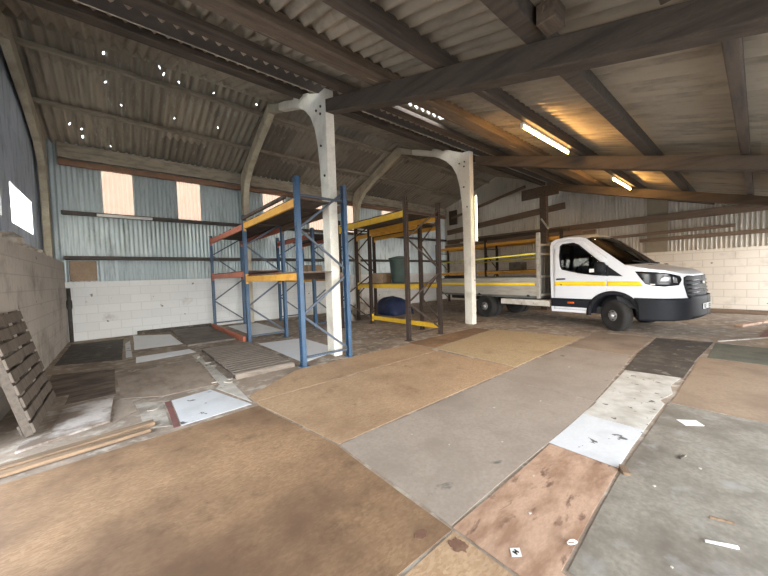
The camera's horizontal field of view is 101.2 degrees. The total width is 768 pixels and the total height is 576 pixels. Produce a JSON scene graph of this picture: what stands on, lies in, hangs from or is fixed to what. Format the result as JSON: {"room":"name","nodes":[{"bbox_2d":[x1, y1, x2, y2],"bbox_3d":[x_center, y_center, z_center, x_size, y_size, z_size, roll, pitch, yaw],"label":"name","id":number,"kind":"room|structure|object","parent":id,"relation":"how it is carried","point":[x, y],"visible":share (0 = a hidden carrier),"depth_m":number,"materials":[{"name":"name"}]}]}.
{"room":"warehouse","nodes":[
{"label":"warehouse","id":0,"kind":"room"},
{"bbox_2d":[0,45,42,249],"bbox_3d":[-4.154,-2.501,2.621,0.026,3.964,13.200,-4,3,-40],"label":"wall","id":1,"kind":"structure","parent":0,"point":[18,162],"depth_m":5.91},
{"bbox_2d":[9,182,32,233],"bbox_3d":[-7.103,-1.506,6.162,0.020,0.800,2.000,-4,3,-40],"label":"window","id":2,"kind":"structure","parent":1,"relation":"in","point":[21,211],"depth_m":6.15,"materials":[{"name":"white"}]},
{"bbox_2d":[0,237,68,420],"bbox_3d":[-3.914,0.419,2.855,0.300,2.000,13.200,-4,3,-40],"label":"wall","id":3,"kind":"structure","parent":0,"point":[32,283],"depth_m":5.03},
{"bbox_2d":[0,231,24,244],"bbox_3d":[-5.354,-0.703,4.492,0.325,0.209,0.328,-4,3,-40],"label":"rubble stone","id":4,"kind":"object","parent":3,"relation":"on","point":[11,236],"visible":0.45,"depth_m":4.44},
{"bbox_2d":[31,138,446,341],"bbox_3d":[-2.475,-1.548,12.535,15.530,5.100,0.200,-4,3,-40],"label":"wall","id":5,"kind":"structure","parent":0,"point":[70,188],"depth_m":9.18,"materials":[{"name":"metal"}]},
{"bbox_2d":[69,261,97,280],"bbox_3d":[-7.636,-0.433,8.015,0.500,0.510,0.065,-4,3,-40],"label":"board","id":6,"kind":"object","parent":5,"relation":"on","point":[79,270],"visible":1,"depth_m":7.99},
{"bbox_2d":[101,171,133,214],"bbox_3d":[-7.200,-2.539,8.533,0.680,1.150,0.024,-4,3,-40],"label":"window","id":7,"kind":"structure","parent":5,"relation":"in","point":[117,188],"depth_m":8.53,"materials":[{"name":"white"}]},
{"bbox_2d":[137,323,211,334],"bbox_3d":[-6.109,1.196,9.287,1.830,0.099,0.100,-4,3,-40],"label":"baseboard","id":8,"kind":"structure","parent":5,"relation":"attached to","point":[207,324],"depth_m":9.12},
{"bbox_2d":[176,181,200,220],"bbox_3d":[-5.930,-2.621,9.599,0.640,1.150,0.026,-4,3,-40],"label":"window","id":9,"kind":"structure","parent":5,"relation":"in","point":[188,195],"depth_m":9.60,"materials":[{"name":"white"}]},
{"bbox_2d":[263,194,282,212],"bbox_3d":[-3.957,-2.748,11.257,0.760,1.150,0.025,-4,3,-40],"label":"window","id":10,"kind":"structure","parent":5,"relation":"in","point":[267,198],"depth_m":11.16,"materials":[{"name":"white"}]},
{"bbox_2d":[309,206,322,229],"bbox_3d":[-2.634,-2.833,12.368,0.740,1.150,0.026,-4,3,-40],"label":"window","id":11,"kind":"structure","parent":5,"relation":"in","point":[318,225],"depth_m":12.40,"materials":[{"name":"white"}]},
{"bbox_2d":[347,206,353,231],"bbox_3d":[-1.540,-2.904,13.287,0.640,1.150,0.025,-4,3,-40],"label":"window","id":12,"kind":"structure","parent":5,"relation":"in","point":[349,208],"depth_m":13.37,"materials":[{"name":"white"}]},
{"bbox_2d":[0,0,546,208],"bbox_3d":[-0.611,-4.399,10.276,15.500,1.125,6.110,-4,3,-40],"label":"ceiling","id":13,"kind":"structure","parent":0,"point":[50,77],"depth_m":7.84,"materials":[{"name":"metal"}]},
{"bbox_2d":[2,7,497,176],"bbox_3d":[-0.395,-4.962,9.975,15.500,0.247,0.260,-4,3,-40],"label":"purlin","id":14,"kind":"object","parent":13,"relation":"on","point":[6,11],"visible":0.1,"depth_m":6.22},
{"bbox_2d":[0,299,767,575],"bbox_3d":[1.850,1.196,7.774,15.500,0.300,13.500,-4,3,-40],"label":"floor","id":15,"kind":"structure","parent":0,"point":[712,327],"depth_m":5.79,"materials":[{"name":"concrete"}]},
{"bbox_2d":[0,11,53,257],"bbox_3d":[-6.295,-1.494,5.457,0.130,5.776,5.480,-4,3,-40],"label":"frame","id":16,"kind":"object","parent":15,"relation":"on","point":[7,42],"visible":0.7,"depth_m":6.59,"materials":[{"name":"concrete"}]},
{"bbox_2d":[0,310,55,437],"bbox_3d":[-3.790,0.818,3.289,0.334,1.126,1.233,-4,3,-40],"label":"pallet","id":17,"kind":"object","parent":15,"relation":"on","point":[14,367],"visible":1,"depth_m":3.14,"materials":[{"name":"brown wood"}]},
{"bbox_2d":[15,396,113,453],"bbox_3d":[-3.237,1.371,3.290,0.620,0.020,1.140,-4,3,-40],"label":"sheet","id":18,"kind":"object","parent":15,"relation":"on","point":[73,420],"visible":1,"depth_m":3.21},
{"bbox_2d":[66,288,73,342],"bbox_3d":[-7.822,0.681,7.855,0.110,1.350,0.110,-4,3,-40],"label":"drain pipe","id":19,"kind":"object","parent":15,"relation":"on","point":[68,290],"visible":1,"depth_m":7.83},
{"bbox_2d":[0,427,150,477],"bbox_3d":[-2.541,1.361,2.647,0.070,0.030,0.945,0,3,44],"label":"plank","id":20,"kind":"object","parent":15,"relation":"on","point":[37,463],"visible":1,"depth_m":2.59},
{"bbox_2d":[0,419,154,470],"bbox_3d":[-2.623,1.360,2.761,0.100,0.035,1.010,0,3,42],"label":"plank","id":21,"kind":"object","parent":15,"relation":"on","point":[95,439],"visible":0.97,"depth_m":2.71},
{"bbox_2d":[49,369,115,404],"bbox_3d":[-4.335,1.369,4.503,0.780,0.003,1.950,-4,3,-40],"label":"sheet","id":22,"kind":"object","parent":15,"relation":"on","point":[81,386],"visible":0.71,"depth_m":4.43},
{"bbox_2d":[54,339,122,365],"bbox_3d":[-6.172,1.343,6.728,0.970,0.003,2.980,-4,3,-40],"label":"sheet","id":23,"kind":"object","parent":15,"relation":"on","point":[110,350],"visible":1,"depth_m":6.53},
{"bbox_2d":[113,399,136,422],"bbox_3d":[-2.915,1.359,3.548,0.195,0.003,0.800,-4,3,-40],"label":"sheet","id":24,"kind":"object","parent":15,"relation":"on","point":[123,408],"visible":1,"depth_m":3.53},
{"bbox_2d":[125,341,131,357],"bbox_3d":[-5.600,1.318,6.901,0.100,0.003,2.250,-4,3,-40],"label":"sheet","id":25,"kind":"object","parent":15,"relation":"on","point":[127,345],"visible":1,"depth_m":6.71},
{"bbox_2d":[134,402,170,427],"bbox_3d":[-2.508,1.351,3.393,0.250,0.003,1.000,-4,3,-40],"label":"sheet","id":26,"kind":"object","parent":15,"relation":"on","point":[159,415],"visible":0.91,"depth_m":3.37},
{"bbox_2d":[133,334,182,349],"bbox_3d":[-5.710,1.286,7.854,0.870,0.003,2.450,-4,3,-40],"label":"sheet","id":27,"kind":"object","parent":15,"relation":"on","point":[141,341],"visible":1,"depth_m":7.59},
{"bbox_2d":[136,349,194,362],"bbox_3d":[-4.214,1.303,6.113,0.960,0.003,0.600,-4,3,-40],"label":"sheet","id":28,"kind":"object","parent":15,"relation":"on","point":[187,351],"visible":1,"depth_m":6.08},
{"bbox_2d":[117,359,216,398],"bbox_3d":[-3.277,1.327,4.680,1.070,0.003,1.880,-4,3,-40],"label":"sheet","id":29,"kind":"object","parent":15,"relation":"on","point":[187,375],"visible":1,"depth_m":4.52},
{"bbox_2d":[165,401,179,427],"bbox_3d":[-2.280,1.344,3.389,0.065,0.003,0.860,-4,3,-40],"label":"sheet","id":30,"kind":"object","parent":15,"relation":"on","point":[175,422],"visible":1,"depth_m":3.35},
{"bbox_2d":[171,326,235,346],"bbox_3d":[-4.835,1.222,8.294,0.980,0.040,2.900,-4,3,-40],"label":"sheet","id":31,"kind":"object","parent":15,"relation":"on","point":[194,336],"visible":1,"depth_m":7.93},
{"bbox_2d":[172,390,250,425],"bbox_3d":[-2.021,1.325,3.659,0.680,0.003,0.940,-4,3,-40],"label":"sheet","id":32,"kind":"object","parent":15,"relation":"on","point":[209,403],"visible":1,"depth_m":3.56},
{"bbox_2d":[192,354,250,401],"bbox_3d":[-2.634,1.301,4.816,0.230,0.003,3.260,-4,3,-40],"label":"sheet","id":33,"kind":"object","parent":15,"relation":"on","point":[230,388],"visible":0.94,"depth_m":4.31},
{"bbox_2d":[0,406,451,575],"bbox_3d":[-1.319,1.368,1.944,2.305,0.003,2.510,-4,3,-40],"label":"sheet","id":34,"kind":"object","parent":15,"relation":"on","point":[253,491],"visible":1,"depth_m":1.91,"materials":[{"name":"wood"}]},
{"bbox_2d":[415,529,427,539],"bbox_3d":[0.202,1.325,1.695,0.085,0.002,0.057,-4,3,-40],"label":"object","id":35,"kind":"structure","parent":34,"relation":"on","point":[421,534],"depth_m":1.69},
{"bbox_2d":[212,324,245,341],"bbox_3d":[-4.199,1.158,8.404,0.060,0.119,3.150,-4,3,-40],"label":"beam","id":36,"kind":"structure","parent":15,"relation":"on","point":[240,337],"depth_m":7.99,"materials":[{"name":"metal"}]},
{"bbox_2d":[201,341,294,379],"bbox_3d":[-2.542,1.230,5.673,0.898,0.075,2.425,-4,3,-40],"label":"pallet","id":37,"kind":"object","parent":15,"relation":"on","point":[242,359],"visible":1,"depth_m":5.28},
{"bbox_2d":[229,323,283,334],"bbox_3d":[-3.739,1.172,9.150,0.880,0.003,2.400,-4,3,-40],"label":"sheet","id":38,"kind":"object","parent":15,"relation":"on","point":[256,328],"visible":0.76,"depth_m":9.04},
{"bbox_2d":[209,175,354,367],"bbox_3d":[-2.949,-0.293,7.590,1.010,3.000,6.210,-4,3,-40],"label":"rack","id":39,"kind":"object","parent":15,"relation":"on","point":[297,212],"visible":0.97,"depth_m":5.95,"materials":[{"name":"metal"}]},
{"bbox_2d":[241,195,285,219],"bbox_3d":[-2.347,-1.491,5.980,0.050,0.055,2.300,-4,3,-40],"label":"batten","id":40,"kind":"object","parent":39,"relation":"on","point":[282,197],"visible":1,"depth_m":5.74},
{"bbox_2d":[241,88,342,355],"bbox_3d":[-2.749,-1.705,7.991,0.190,5.776,6.148,-3,3,-37],"label":"frame","id":41,"kind":"object","parent":15,"relation":"on","point":[314,106],"visible":0.94,"depth_m":5.64,"materials":[{"name":"concrete"}]},
{"bbox_2d":[56,141,445,215],"bbox_3d":[-2.320,-3.741,12.423,14.780,0.360,0.095,-4,3,-40],"label":"beam","id":42,"kind":"structure","parent":41,"relation":"attached to","point":[64,150],"depth_m":9.45,"materials":[{"name":"concrete"}]},
{"bbox_2d":[57,158,445,218],"bbox_3d":[-2.312,-3.457,12.435,14.780,0.150,0.070,-4,3,-40],"label":"rail","id":43,"kind":"object","parent":41,"relation":"attached to","point":[66,162],"visible":0.89,"depth_m":9.24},
{"bbox_2d":[61,210,446,241],"bbox_3d":[-2.266,-2.223,12.475,14.780,0.100,0.090,-4,3,-40],"label":"rail","id":44,"kind":"object","parent":41,"relation":"attached to","point":[63,212],"visible":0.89,"depth_m":9.30,"materials":[{"name":"metal"}]},
{"bbox_2d":[97,214,152,219],"bbox_3d":[-6.924,-1.905,8.456,1.160,0.070,0.073,-4,3,-40],"label":"lamp","id":45,"kind":"object","parent":44,"relation":"attached to","point":[98,215],"visible":1,"depth_m":8.42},
{"bbox_2d":[64,256,446,261],"bbox_3d":[-2.229,-1.105,12.517,14.780,0.100,0.090,-4,3,-40],"label":"rail","id":46,"kind":"object","parent":41,"relation":"attached to","point":[65,257],"visible":0.74,"depth_m":9.29,"materials":[{"name":"metal"}]},
{"bbox_2d":[21,0,544,185],"bbox_3d":[0.897,-3.987,8.341,15.080,0.150,0.180,-4,3,-40],"label":"purlin","id":47,"kind":"structure","parent":41,"relation":"attached to","point":[68,8],"depth_m":5.04,"materials":[{"name":"wood"}]},
{"bbox_2d":[73,0,559,183],"bbox_3d":[1.373,-3.791,7.788,15.080,0.049,0.450,-4,3,-40],"label":"roof beam","id":48,"kind":"structure","parent":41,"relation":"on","point":[117,9],"depth_m":4.82,"materials":[{"name":"wood"}]},
{"bbox_2d":[258,339,327,360],"bbox_3d":[-1.688,1.210,6.407,0.970,0.003,2.240,-4,3,-40],"label":"sheet","id":49,"kind":"object","parent":15,"relation":"on","point":[291,348],"visible":0.68,"depth_m":6.39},
{"bbox_2d":[276,228,326,328],"bbox_3d":[-2.426,-0.303,10.042,1.020,2.800,2.650,-4,3,-40],"label":"rack","id":50,"kind":"object","parent":15,"relation":"on","point":[318,238],"visible":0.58,"depth_m":9.78,"materials":[{"name":"metal"}]},
{"bbox_2d":[303,265,321,271],"bbox_3d":[-2.280,-0.529,9.835,0.500,0.356,0.500,0,3,44],"label":"carton","id":51,"kind":"object","parent":50,"relation":"on","point":[305,267],"visible":0.38,"depth_m":9.66,"materials":[{"name":"brown cardboard"}]},
{"bbox_2d":[249,344,435,401],"bbox_3d":[-0.472,1.223,5.038,3.370,0.003,0.860,-4,3,-40],"label":"sheet","id":52,"kind":"object","parent":15,"relation":"on","point":[314,375],"visible":1,"depth_m":4.80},
{"bbox_2d":[352,302,369,314],"bbox_3d":[-0.806,0.754,11.885,0.638,0.444,0.748,-4,3,-40],"label":"sack","id":53,"kind":"object","parent":15,"relation":"on","point":[364,308],"visible":0.72,"depth_m":11.65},
{"bbox_2d":[257,351,515,443],"bbox_3d":[0.219,1.235,4.130,3.240,0.003,1.500,-4,3,-40],"label":"sheet","id":54,"kind":"object","parent":15,"relation":"on","point":[341,410],"visible":1,"depth_m":3.75,"materials":[{"name":"wood"}]},
{"bbox_2d":[338,196,444,341],"bbox_3d":[0.042,-0.431,8.012,1.180,3.050,2.770,-4,3,-40],"label":"rack","id":55,"kind":"object","parent":15,"relation":"on","point":[404,218],"visible":0.96,"depth_m":7.35,"materials":[{"name":"brown metal"}]},
{"bbox_2d":[377,296,413,315],"bbox_3d":[0.304,0.616,11.778,1.158,0.655,1.498,-4,3,-40],"label":"bundle","id":56,"kind":"object","parent":15,"relation":"on","point":[391,305],"visible":0.8,"depth_m":11.27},
{"bbox_2d":[354,222,443,329],"bbox_3d":[0.313,-0.441,9.338,0.860,2.950,2.950,-4,3,-40],"label":"rack","id":57,"kind":"object","parent":15,"relation":"on","point":[427,227],"visible":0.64,"depth_m":9.00,"materials":[{"name":"brown metal"}]},
{"bbox_2d":[372,273,391,282],"bbox_3d":[-0.069,-0.314,9.803,0.450,0.306,0.400,0,3,44],"label":"carton","id":58,"kind":"object","parent":57,"relation":"on","point":[377,277],"visible":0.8,"depth_m":9.65,"materials":[{"name":"brown cardboard"}]},
{"bbox_2d":[388,256,409,282],"bbox_3d":[0.454,-0.540,9.194,0.640,0.770,0.640,-4,3,-40],"label":"storage bin","id":59,"kind":"object","parent":57,"relation":"on","point":[397,262],"visible":0.72,"depth_m":8.96,"materials":[{"name":"green plastic"}]},
{"bbox_2d":[352,147,475,323],"bbox_3d":[0.589,-1.923,10.905,0.190,5.776,5.977,-3,3,-37],"label":"frame","id":60,"kind":"object","parent":15,"relation":"on","point":[462,163],"visible":0.93,"depth_m":8.67,"materials":[{"name":"concrete"}]},
{"bbox_2d":[32,97,460,196],"bbox_3d":[-1.621,-4.281,11.316,15.080,0.090,0.100,-4,3,-40],"label":"purlin","id":61,"kind":"structure","parent":60,"relation":"on","point":[35,99],"depth_m":8.33,"materials":[{"name":"wood"}]},
{"bbox_2d":[13,36,489,183],"bbox_3d":[-0.753,-4.680,10.252,15.080,0.090,0.100,-4,3,-40],"label":"purlin","id":62,"kind":"structure","parent":60,"relation":"on","point":[19,41],"depth_m":7.01,"materials":[{"name":"wood"}]},
{"bbox_2d":[473,194,477,241],"bbox_3d":[2.475,-1.886,8.525,0.036,1.260,0.100,-4,3,-40],"label":"lamp","id":63,"kind":"object","parent":60,"relation":"attached to","point":[475,195],"visible":1,"depth_m":8.51,"materials":[{"name":"white"}]},
{"bbox_2d":[410,328,488,347],"bbox_3d":[1.636,1.079,7.024,2.380,0.003,0.690,-4,3,-40],"label":"sheet","id":64,"kind":"object","parent":15,"relation":"on","point":[437,341],"visible":1,"depth_m":6.85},
{"bbox_2d":[405,532,513,575],"bbox_3d":[0.733,1.363,0.341,1.225,0.003,2.555,-4,3,-40],"label":"sheet","id":65,"kind":"object","parent":15,"relation":"on","point":[443,560],"visible":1,"depth_m":1.52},
{"bbox_2d":[448,536,468,552],"bbox_3d":[0.381,1.322,1.620,0.084,0.002,0.109,-4,3,-40],"label":"stain","id":66,"kind":"object","parent":65,"relation":"on","point":[458,545],"depth_m":1.62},
{"bbox_2d":[340,377,595,525],"bbox_3d":[0.934,1.256,2.974,2.435,0.003,1.150,-4,3,-40],"label":"sheet","id":67,"kind":"object","parent":15,"relation":"on","point":[448,480],"visible":1,"depth_m":2.63,"materials":[{"name":"wood"}]},
{"bbox_2d":[435,229,569,302],"bbox_3d":[4.792,-0.699,13.623,1.040,2.850,5.850,-4,3,-40],"label":"rack","id":68,"kind":"object","parent":15,"relation":"on","point":[485,245],"visible":0.36,"depth_m":13.39,"materials":[{"name":"brown metal"}]},
{"bbox_2d":[447,229,582,247],"bbox_3d":[4.915,-1.948,12.929,0.140,0.140,5.700,-4,3,-40],"label":"boards","id":69,"kind":"object","parent":68,"relation":"on","point":[573,232],"visible":0.84,"depth_m":12.32,"materials":[{"name":"brown wood"}]},
{"bbox_2d":[475,227,569,241],"bbox_3d":[5.198,-2.091,12.643,0.140,0.140,4.100,-4,3,-40],"label":"boards","id":70,"kind":"object","parent":69,"relation":"on","point":[564,228],"visible":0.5,"depth_m":12.36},
{"bbox_2d":[509,262,526,269],"bbox_3d":[5.422,-0.895,12.779,0.450,0.306,0.500,-3,3,-34],"label":"carton","id":71,"kind":"object","parent":68,"relation":"on","point":[512,265],"visible":0.91,"depth_m":12.62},
{"bbox_2d":[563,229,596,236],"bbox_3d":[5.461,-1.966,12.931,0.140,0.140,5.600,-4,3,-40],"label":"boards","id":72,"kind":"object","parent":68,"relation":"on","point":[593,231],"visible":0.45,"depth_m":10.90,"materials":[{"name":"brown wood"}]},
{"bbox_2d":[436,329,582,366],"bbox_3d":[2.412,1.082,6.279,2.850,0.003,1.910,-4,3,-40],"label":"sheet","id":73,"kind":"object","parent":15,"relation":"on","point":[511,348],"visible":1,"depth_m":5.99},
{"bbox_2d":[453,444,617,575],"bbox_3d":[1.339,1.296,1.580,1.260,0.003,1.475,-4,3,-40],"label":"sheet","id":74,"kind":"object","parent":15,"relation":"on","point":[566,488],"visible":1,"depth_m":1.83,"materials":[{"name":"wood"}]},
{"bbox_2d":[510,548,521,556],"bbox_3d":[0.656,1.315,1.569,0.058,0.003,0.049,-2,2,0],"label":"paper tag","id":75,"kind":"object","parent":74,"relation":"on","point":[515,552],"visible":1,"depth_m":1.56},
{"bbox_2d":[521,182,558,309],"bbox_3d":[5.643,-1.410,11.326,0.278,4.390,1.300,-4,3,-40],"label":"timber post","id":76,"kind":"object","parent":15,"relation":"on","point":[542,192],"visible":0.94,"depth_m":11.16,"materials":[{"name":"brown wood"}]},
{"bbox_2d":[497,347,631,400],"bbox_3d":[2.783,1.136,4.553,2.405,0.003,1.150,-4,3,-40],"label":"sheet","id":77,"kind":"object","parent":15,"relation":"on","point":[577,372],"visible":1,"depth_m":4.33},
{"bbox_2d":[441,232,710,330],"bbox_3d":[4.747,-0.317,9.370,2.434,2.426,6.941,-3,3,-33],"label":"flatbed truck","id":78,"kind":"object","parent":15,"relation":"on","point":[603,275],"visible":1,"depth_m":7.39,"materials":[{"name":"white paint"}]},
{"bbox_2d":[444,275,463,277],"bbox_3d":[2.611,-0.166,11.348,0.460,0.570,0.780,-3,3,-33],"label":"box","id":79,"kind":"object","parent":78,"relation":"on","point":[454,276],"visible":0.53,"depth_m":11.08,"materials":[{"name":"black plastic"}]},
{"bbox_2d":[594,262,605,274],"bbox_3d":[4.863,-0.448,7.105,0.155,0.289,0.238,-3,3,-33],"label":"mirror","id":80,"kind":"object","parent":78,"relation":"attached to","point":[599,267],"depth_m":7.05,"materials":[{"name":"black plastic"}]},
{"bbox_2d":[683,274,707,296],"bbox_3d":[6.559,-0.059,6.611,1.352,0.438,0.283,-4,3,-40],"label":"grille","id":81,"kind":"object","parent":78,"relation":"attached to","point":[694,285],"depth_m":6.33,"materials":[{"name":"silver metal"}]},
{"bbox_2d":[549,413,643,467],"bbox_3d":[1.790,1.241,2.638,0.775,0.003,0.465,-4,3,-40],"label":"sheet","id":82,"kind":"object","parent":15,"relation":"on","point":[608,442],"visible":1,"depth_m":2.59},
{"bbox_2d":[566,333,652,355],"bbox_3d":[4.345,1.030,6.009,1.835,0.003,1.010,-4,3,-40],"label":"sheet","id":83,"kind":"object","parent":15,"relation":"on","point":[605,342],"visible":1,"depth_m":5.90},
{"bbox_2d":[584,370,679,429],"bbox_3d":[2.814,1.174,3.534,1.930,0.003,0.570,-4,3,-40],"label":"sheet","id":84,"kind":"object","parent":15,"relation":"on","point":[633,399],"visible":1,"depth_m":3.36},
{"bbox_2d":[624,355,694,377],"bbox_3d":[3.886,1.103,4.487,1.060,0.003,0.670,-4,3,-40],"label":"sheet","id":85,"kind":"object","parent":15,"relation":"on","point":[640,363],"visible":1,"depth_m":4.44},
{"bbox_2d":[568,402,767,575],"bbox_3d":[2.581,1.257,1.530,2.750,0.003,2.200,-4,3,-40],"label":"sheet","id":86,"kind":"object","parent":15,"relation":"on","point":[640,528],"visible":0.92,"depth_m":1.84,"materials":[{"name":"concrete"}]},
{"bbox_2d":[619,464,630,475],"bbox_3d":[1.657,1.252,2.171,0.040,0.018,0.100,-1,2,21],"label":"wood offcut","id":87,"kind":"object","parent":86,"relation":"on","point":[624,469],"visible":1,"depth_m":2.16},
{"bbox_2d":[676,419,703,425],"bbox_3d":[2.734,1.200,2.807,0.160,0.003,0.114,-1,2,10],"label":"paper card","id":88,"kind":"object","parent":86,"relation":"on","point":[685,422],"visible":1,"depth_m":2.81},
{"bbox_2d":[704,539,738,549],"bbox_3d":[1.680,1.275,1.569,0.125,0.016,0.016,-1,2,21],"label":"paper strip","id":89,"kind":"object","parent":86,"relation":"on","point":[705,540],"visible":1,"depth_m":1.56,"materials":[{"name":"paper"}]},
{"bbox_2d":[709,515,734,524],"bbox_3d":[1.845,1.267,1.722,0.095,0.010,0.012,-1,3,32],"label":"wood sliver","id":90,"kind":"object","parent":86,"relation":"on","point":[710,516],"visible":1,"depth_m":1.72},
{"bbox_2d":[637,338,713,361],"bbox_3d":[5.024,1.030,5.423,1.850,0.003,0.780,-4,3,-40],"label":"sheet","id":91,"kind":"object","parent":15,"relation":"on","point":[684,350],"visible":1,"depth_m":5.33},
{"bbox_2d":[671,357,767,422],"bbox_3d":[4.597,1.128,3.207,2.460,0.003,2.175,-4,3,-40],"label":"sheet","id":92,"kind":"object","parent":15,"relation":"on","point":[739,389],"visible":1,"depth_m":3.55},
{"bbox_2d":[707,343,767,364],"bbox_3d":[6.105,1.033,4.424,1.380,0.003,2.100,-4,3,-40],"label":"sheet","id":93,"kind":"object","parent":15,"relation":"on","point":[747,354],"visible":1,"depth_m":4.93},
{"bbox_2d":[710,308,767,314],"bbox_3d":[10.349,0.675,8.707,0.160,0.110,2.400,-4,3,-39],"label":"plank","id":94,"kind":"object","parent":15,"relation":"on","point":[714,310],"visible":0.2,"depth_m":8.94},
{"bbox_2d":[717,337,767,341],"bbox_3d":[6.702,0.950,5.847,1.207,0.020,0.030,-2,2,-9],"label":"batten","id":95,"kind":"object","parent":15,"relation":"on","point":[759,337],"visible":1,"depth_m":5.82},
{"bbox_2d":[735,319,767,326],"bbox_3d":[9.118,0.791,7.497,2.445,0.050,0.120,-3,2,-20],"label":"plank","id":96,"kind":"object","parent":15,"relation":"on","point":[760,321],"visible":1,"depth_m":7.19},
{"bbox_2d":[108,0,767,195],"bbox_3d":[3.843,-2.617,5.109,15.500,2.201,6.920,-4,3,-40],"label":"ceiling","id":97,"kind":"structure","parent":0,"point":[681,99],"depth_m":3.83,"materials":[{"name":"metal"}]},
{"bbox_2d":[115,0,360,93],"bbox_3d":[-1.577,-3.092,4.113,2.942,0.075,0.266,-4,3,-40],"label":"beam","id":98,"kind":"structure","parent":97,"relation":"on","point":[173,15],"depth_m":3.89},
{"bbox_2d":[379,105,511,155],"bbox_3d":[1.577,-3.294,6.761,4.110,0.075,0.265,-4,3,-40],"label":"plate","id":99,"kind":"object","parent":97,"relation":"on","point":[397,110],"depth_m":6.43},
{"bbox_2d":[667,200,714,204],"bbox_3d":[9.549,-2.764,9.793,0.100,0.525,1.108,-4,3,-40],"label":"plank","id":100,"kind":"object","parent":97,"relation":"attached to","point":[667,200],"visible":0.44,"depth_m":9.73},
{"bbox_2d":[445,177,767,264],"bbox_3d":[7.507,-3.201,12.416,0.055,4.064,13.200,-4,3,-40],"label":"wall","id":101,"kind":"structure","parent":0,"point":[581,208],"depth_m":12.05,"materials":[{"name":"metal"}]},
{"bbox_2d":[449,210,456,225],"bbox_3d":[3.679,-3.736,16.770,0.060,0.750,0.500,-4,3,-40],"label":"hatch","id":102,"kind":"object","parent":101,"relation":"attached to","point":[454,212],"visible":1,"depth_m":16.75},
{"bbox_2d":[451,185,525,218],"bbox_3d":[4.889,-4.070,15.301,0.060,0.865,4.019,-4,3,-40],"label":"plank","id":103,"kind":"object","parent":101,"relation":"attached to","point":[522,187],"visible":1,"depth_m":14.75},
{"bbox_2d":[447,202,565,234],"bbox_3d":[5.337,-3.140,14.838,0.060,0.618,5.915,-4,3,-40],"label":"plank","id":104,"kind":"object","parent":101,"relation":"attached to","point":[560,206],"visible":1,"depth_m":14.23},
{"bbox_2d":[447,205,767,244],"bbox_3d":[7.453,-2.354,12.380,0.060,0.360,12.402,-4,3,-40],"label":"plank","id":105,"kind":"object","parent":101,"relation":"attached to","point":[734,209],"visible":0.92,"depth_m":10.38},
{"bbox_2d":[647,199,667,252],"bbox_3d":[9.109,-2.116,10.502,0.025,1.840,0.530,-4,3,-40],"label":"wall panel","id":106,"kind":"object","parent":101,"relation":"attached to","point":[654,206],"visible":0.56,"depth_m":10.50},
{"bbox_2d":[610,223,735,238],"bbox_3d":[8.615,-1.826,11.044,0.050,0.150,4.951,-4,3,-40],"label":"plank","id":107,"kind":"object","parent":101,"relation":"attached to","point":[732,224],"visible":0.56,"depth_m":10.08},
{"bbox_2d":[640,228,767,242],"bbox_3d":[10.130,-1.596,9.250,0.060,0.130,4.150,-4,3,-40],"label":"plank","id":108,"kind":"object","parent":101,"relation":"attached to","point":[765,230],"visible":1,"depth_m":9.57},
{"bbox_2d":[445,246,767,310],"bbox_3d":[7.621,-0.274,12.544,0.200,1.900,13.200,-4,3,-40],"label":"wall","id":109,"kind":"structure","parent":0,"point":[737,277],"depth_m":9.36,"materials":[{"name":"brick"}]},
{"bbox_3d":[6.005,-0.247,2.694,15.330,2.700,0.200,-4,3,-40],"label":"wall","id":110,"kind":"structure","parent":0,"visible":0},
{"bbox_2d":[325,0,767,114],"bbox_3d":[1.189,-2.121,3.014,0.180,2.202,6.520,-4,3,-40],"label":"rafter","id":111,"kind":"object","parent":110,"relation":"on","point":[689,24],"visible":1,"depth_m":2.47,"materials":[{"name":"wood"}]},
{"bbox_2d":[187,0,610,186],"bbox_3d":[2.482,-3.097,6.521,15.080,0.160,0.240,-4,3,-40],"label":"purlin","id":112,"kind":"structure","parent":111,"relation":"on","point":[261,18],"depth_m":3.90,"materials":[{"name":"wood"}]},
{"bbox_2d":[320,0,647,188],"bbox_3d":[3.175,-2.764,5.722,15.080,0.200,0.100,-4,3,-40],"label":"purlin","id":113,"kind":"structure","parent":111,"relation":"on","point":[368,14],"depth_m":3.43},
{"bbox_2d":[520,122,568,154],"bbox_3d":[2.881,-2.607,5.555,1.880,0.090,0.060,-4,3,-40],"label":"lamp","id":114,"kind":"object","parent":113,"relation":"attached to","point":[523,125],"visible":1,"depth_m":5.41,"materials":[{"name":"white"}]},
{"bbox_2d":[611,176,631,189],"bbox_3d":[6.456,-2.838,8.558,1.790,0.090,0.060,-4,3,-40],"label":"lamp","id":115,"kind":"object","parent":113,"relation":"attached to","point":[617,180],"visible":1,"depth_m":8.46,"materials":[{"name":"white"}]},
{"bbox_2d":[536,0,564,36],"bbox_3d":[1.340,-2.182,2.534,0.200,0.160,0.150,-4,3,-40],"label":"block","id":116,"kind":"object","parent":111,"relation":"attached to","point":[550,14],"visible":1,"depth_m":2.49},
{"bbox_2d":[480,0,695,191],"bbox_3d":[3.881,-2.418,4.908,15.080,0.170,0.150,-4,3,-40],"label":"purlin","id":117,"kind":"structure","parent":111,"relation":"on","point":[519,16],"depth_m":3.57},
{"bbox_2d":[721,38,753,194],"bbox_3d":[4.619,-2.057,4.057,15.080,0.170,0.100,-4,3,-40],"label":"purlin","id":118,"kind":"structure","parent":111,"relation":"on","point":[733,50],"depth_m":3.08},
{"bbox_2d":[475,155,767,171],"bbox_3d":[4.592,-2.341,5.873,0.180,2.202,6.520,-4,3,-40],"label":"rafter","id":119,"kind":"object","parent":110,"relation":"on","point":[673,163],"visible":1,"depth_m":5.64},
{"bbox_2d":[546,183,767,205],"bbox_3d":[7.881,-2.552,8.635,0.180,2.202,6.520,-4,3,-40],"label":"rafter","id":120,"kind":"object","parent":110,"relation":"on","point":[704,197],"visible":0.86,"depth_m":8.60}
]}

